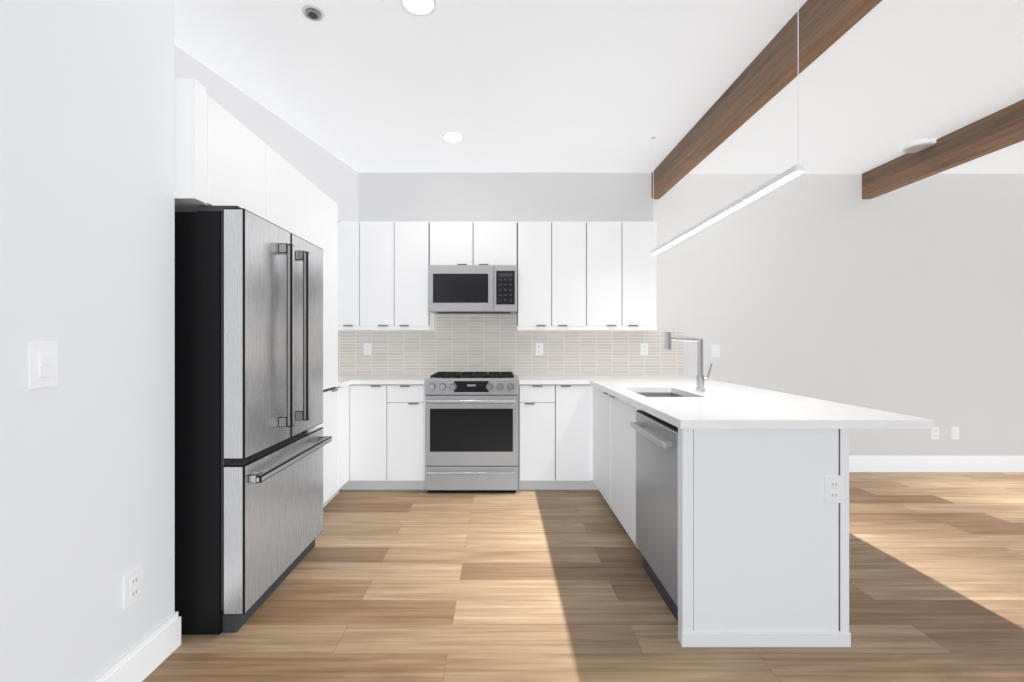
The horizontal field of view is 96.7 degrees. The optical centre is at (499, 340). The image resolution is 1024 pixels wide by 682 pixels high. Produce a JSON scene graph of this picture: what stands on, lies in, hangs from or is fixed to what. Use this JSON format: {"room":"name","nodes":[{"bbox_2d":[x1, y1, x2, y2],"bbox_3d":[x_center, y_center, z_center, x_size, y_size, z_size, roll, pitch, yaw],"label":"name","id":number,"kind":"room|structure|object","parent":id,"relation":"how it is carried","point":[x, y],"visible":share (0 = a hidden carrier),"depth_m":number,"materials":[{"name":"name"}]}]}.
{"room":"kitchen","nodes":[
{"label":"kitchen","id":0,"kind":"room"},
{"bbox_2d":[0,0,174,681],"bbox_3d":[-2.915,-0.175,-1.070,3.170,2.850,5.860,0,0,0],"label":"wall","id":1,"kind":"structure","parent":0,"point":[87,87],"depth_m":1.46,"materials":[{"name":"white paint"}]},
{"bbox_2d":[28,342,57,389],"bbox_3d":[-1.324,0.070,1.323,0.012,0.134,0.084,0,0,0],"label":"light switch","id":2,"kind":"object","parent":1,"relation":"attached to","point":[42,356],"visible":1,"depth_m":1.31,"materials":[{"name":"white plastic"}]},
{"bbox_2d":[123,564,142,609],"bbox_3d":[-1.325,0.889,1.647,0.008,0.122,0.085,0,0,0],"label":"outlet","id":3,"kind":"object","parent":1,"relation":"attached to","point":[133,580],"visible":1,"depth_m":1.64,"materials":[{"name":"white plastic"}]},
{"bbox_2d":[92,611,180,681],"bbox_3d":[-1.607,1.180,-1.062,0.586,0.140,5.876,0,0,0],"label":"baseboard","id":4,"kind":"structure","parent":1,"relation":"attached to","point":[151,651],"depth_m":1.70,"materials":[{"name":"white wood"}]},
{"bbox_2d":[175,45,357,221],"bbox_3d":[-1.623,-1.328,3.095,0.555,0.544,2.461,0,0,0],"label":"wall","id":5,"kind":"structure","parent":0,"point":[339,181],"depth_m":3.32,"materials":[{"name":"white paint"}]},
{"bbox_2d":[358,173,652,221],"bbox_3d":[-1.519,-0.175,4.340,5.962,2.850,0.030,0,0,0],"label":"wall","id":6,"kind":"structure","parent":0,"point":[382,197],"depth_m":4.32,"materials":[{"name":"white paint"}]},
{"bbox_2d":[338,222,656,330],"bbox_3d":[-0.258,-0.572,4.147,3.277,0.956,0.331,0,0,0],"label":"upper cabinet","id":7,"kind":"object","parent":6,"relation":"attached to","point":[572,276],"visible":0.87,"depth_m":4.00,"materials":[{"name":"white wood"}]},
{"bbox_2d":[429,265,516,313],"bbox_3d":[-0.235,-0.458,4.117,0.766,0.405,0.393,0,0,0],"label":"microwave","id":8,"kind":"object","parent":7,"relation":"attached to","point":[453,289],"visible":1,"depth_m":3.95,"materials":[{"name":"metal"}]},
{"bbox_2d":[338,314,683,374],"bbox_3d":[-0.078,0.032,4.335,3.636,0.574,0.039,0,0,0],"label":"tile backsplash","id":9,"kind":"structure","parent":6,"relation":"attached to","point":[457,342],"depth_m":4.32,"materials":[{"name":"beige tile"}]},
{"bbox_2d":[364,343,370,354],"bbox_3d":[-1.256,0.076,4.311,0.070,0.115,0.008,0,0,0],"label":"outlet","id":10,"kind":"object","parent":9,"relation":"attached to","point":[367,346],"visible":1,"depth_m":4.31,"materials":[{"name":"white plastic"}]},
{"bbox_2d":[536,343,542,354],"bbox_3d":[0.372,0.076,4.311,0.070,0.115,0.008,0,0,0],"label":"outlet","id":11,"kind":"object","parent":9,"relation":"attached to","point":[539,346],"visible":1,"depth_m":4.31,"materials":[{"name":"white plastic"}]},
{"bbox_2d":[640,343,647,354],"bbox_3d":[1.366,0.076,4.311,0.070,0.115,0.008,0,0,0],"label":"outlet","id":12,"kind":"object","parent":9,"relation":"attached to","point":[643,346],"visible":1,"depth_m":4.31,"materials":[{"name":"white plastic"}]},
{"bbox_2d":[142,472,1023,681],"bbox_3d":[1.300,1.280,0.177,11.600,0.060,8.555,0,0,0],"label":"floor","id":13,"kind":"structure","parent":0,"point":[395,585],"depth_m":2.21,"materials":[{"name":"brown wood"}]},
{"bbox_2d":[175,206,331,634],"bbox_3d":[-1.458,0.336,2.365,0.873,1.828,0.870,0,0,0],"label":"fridge","id":14,"kind":"object","parent":13,"relation":"on","point":[249,445],"visible":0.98,"depth_m":1.94,"materials":[{"name":"silver metal"}]},
{"bbox_2d":[175,79,337,507],"bbox_3d":[-1.560,0.087,2.683,0.671,2.326,1.634,0,0,0],"label":"pantry cabinets","id":15,"kind":"object","parent":13,"relation":"on","point":[219,161],"visible":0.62,"depth_m":2.33,"materials":[{"name":"white wood"}]},
{"bbox_2d":[424,372,517,491],"bbox_3d":[-0.233,0.769,3.967,0.765,0.962,0.692,0,0,0],"label":"range","id":16,"kind":"object","parent":13,"relation":"on","point":[471,418],"visible":1,"depth_m":3.70,"materials":[{"name":"metal"}]},
{"bbox_2d":[328,383,850,646],"bbox_3d":[-0.233,0.803,3.083,3.327,0.894,2.459,0,0,0],"label":"base cabinet","id":17,"kind":"object","parent":13,"relation":"on","point":[763,560],"visible":0.79,"depth_m":1.87,"materials":[{"name":"white wood"}]},
{"bbox_2d":[336,375,933,428],"bbox_3d":[-0.070,0.338,3.077,3.651,0.035,2.474,0,0,0],"label":"countertop","id":18,"kind":"structure","parent":17,"relation":"on","point":[722,405],"depth_m":2.33,"materials":[{"name":"stone"}]},
{"bbox_2d":[664,332,711,390],"bbox_3d":[1.201,0.132,2.909,0.306,0.375,0.060,0,0,-7],"label":"faucet","id":19,"kind":"object","parent":18,"relation":"on","point":[700,379],"visible":1,"depth_m":2.90,"materials":[{"name":"silver metal"}]},
{"bbox_2d":[824,476,842,502],"bbox_3d":[1.365,0.607,1.861,0.080,0.112,0.008,0,0,0],"label":"outlet","id":20,"kind":"object","parent":17,"relation":"attached to","point":[833,485],"visible":1,"depth_m":1.86,"materials":[{"name":"white plastic"}]},
{"bbox_2d":[630,410,677,621],"bbox_3d":[1.048,0.815,2.212,0.693,0.870,0.600,0,0,0],"label":"dishwasher","id":21,"kind":"object","parent":13,"relation":"on","point":[656,438],"visible":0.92,"depth_m":2.15,"materials":[{"name":"metal"}]},
{"bbox_2d":[175,0,1023,173],"bbox_3d":[1.300,-1.630,0.177,11.600,0.060,8.555,0,0,0],"label":"ceiling","id":22,"kind":"structure","parent":0,"point":[528,86],"depth_m":2.77,"materials":[{"name":"paint"}]},
{"bbox_2d":[302,6,323,20],"bbox_3d":[-0.912,-1.593,2.220,0.100,0.014,0.100,0,0,0],"label":"light","id":23,"kind":"object","parent":22,"relation":"attached to","point":[312,13],"depth_m":2.21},
{"bbox_2d":[400,0,436,15],"bbox_3d":[-0.385,-1.596,2.150,0.170,0.008,0.170,0,0,0],"label":"recessed light","id":24,"kind":"object","parent":22,"relation":"in","point":[414,7],"visible":1,"depth_m":2.17,"materials":[{"name":"white plastic"}]},
{"bbox_2d":[442,132,463,142],"bbox_3d":[-0.370,-1.596,3.570,0.170,0.008,0.170,0,0,0],"label":"recessed light","id":25,"kind":"object","parent":22,"relation":"in","point":[453,137],"visible":1,"depth_m":3.56,"materials":[{"name":"white plastic"}]},
{"bbox_2d":[651,0,803,254],"bbox_3d":[1.200,-1.137,2.695,0.040,0.924,1.766,0,0,0],"label":"linear pendant light","id":26,"kind":"object","parent":22,"relation":"hanging from","point":[797,169],"visible":1,"depth_m":2.24,"materials":[{"name":"silver metal"}]},
{"bbox_2d":[652,0,881,198],"bbox_3d":[1.482,-1.478,0.177,0.085,0.245,8.355,0,0,0],"label":"beam","id":27,"kind":"structure","parent":22,"relation":"attached to","point":[822,23],"depth_m":2.50,"materials":[{"name":"brown wood"}]},
{"bbox_2d":[902,139,936,152],"bbox_3d":[3.410,-1.583,3.700,0.210,0.034,0.210,0,0,0],"label":"disc","id":28,"kind":"object","parent":22,"relation":"attached to","point":[916,146],"depth_m":3.66,"materials":[{"name":"white plastic"}]},
{"bbox_2d":[862,99,1023,198],"bbox_3d":[3.502,-1.478,0.177,0.085,0.245,8.355,0,0,0],"label":"beam","id":29,"kind":"structure","parent":22,"relation":"attached to","point":[1001,129],"depth_m":3.50,"materials":[{"name":"brown wood"}]},
{"bbox_2d":[654,174,1023,454],"bbox_3d":[1.300,-0.175,4.405,11.600,2.850,0.100,0,0,0],"label":"wall","id":30,"kind":"structure","parent":0,"point":[908,299],"depth_m":4.36,"materials":[{"name":"paint"}]},
{"bbox_2d":[711,345,719,356],"bbox_3d":[2.060,0.096,4.350,0.080,0.120,0.008,0,0,0],"label":"wall switch","id":31,"kind":"object","parent":30,"relation":"attached to","point":[715,349],"visible":1,"depth_m":4.35,"materials":[{"name":"white plastic"}]},
{"bbox_2d":[931,427,938,438],"bbox_3d":[4.160,0.880,4.351,0.080,0.120,0.008,0,0,0],"label":"wall outlet","id":32,"kind":"object","parent":30,"relation":"attached to","point":[934,432],"visible":0.95,"depth_m":4.35,"materials":[{"name":"white plastic"}]},
{"bbox_2d":[849,455,1023,471],"bbox_3d":[4.231,1.173,4.347,5.538,0.155,0.016,0,0,0],"label":"baseboard","id":33,"kind":"structure","parent":30,"relation":"attached to","point":[857,463],"depth_m":4.34,"materials":[{"name":"white wood"}]},
{"bbox_2d":[951,427,958,438],"bbox_3d":[4.350,0.880,4.350,0.080,0.120,0.008,0,0,0],"label":"wall outlet","id":34,"kind":"object","parent":30,"relation":"attached to","point":[954,430],"visible":1,"depth_m":4.35,"materials":[{"name":"white plastic"}]}
]}

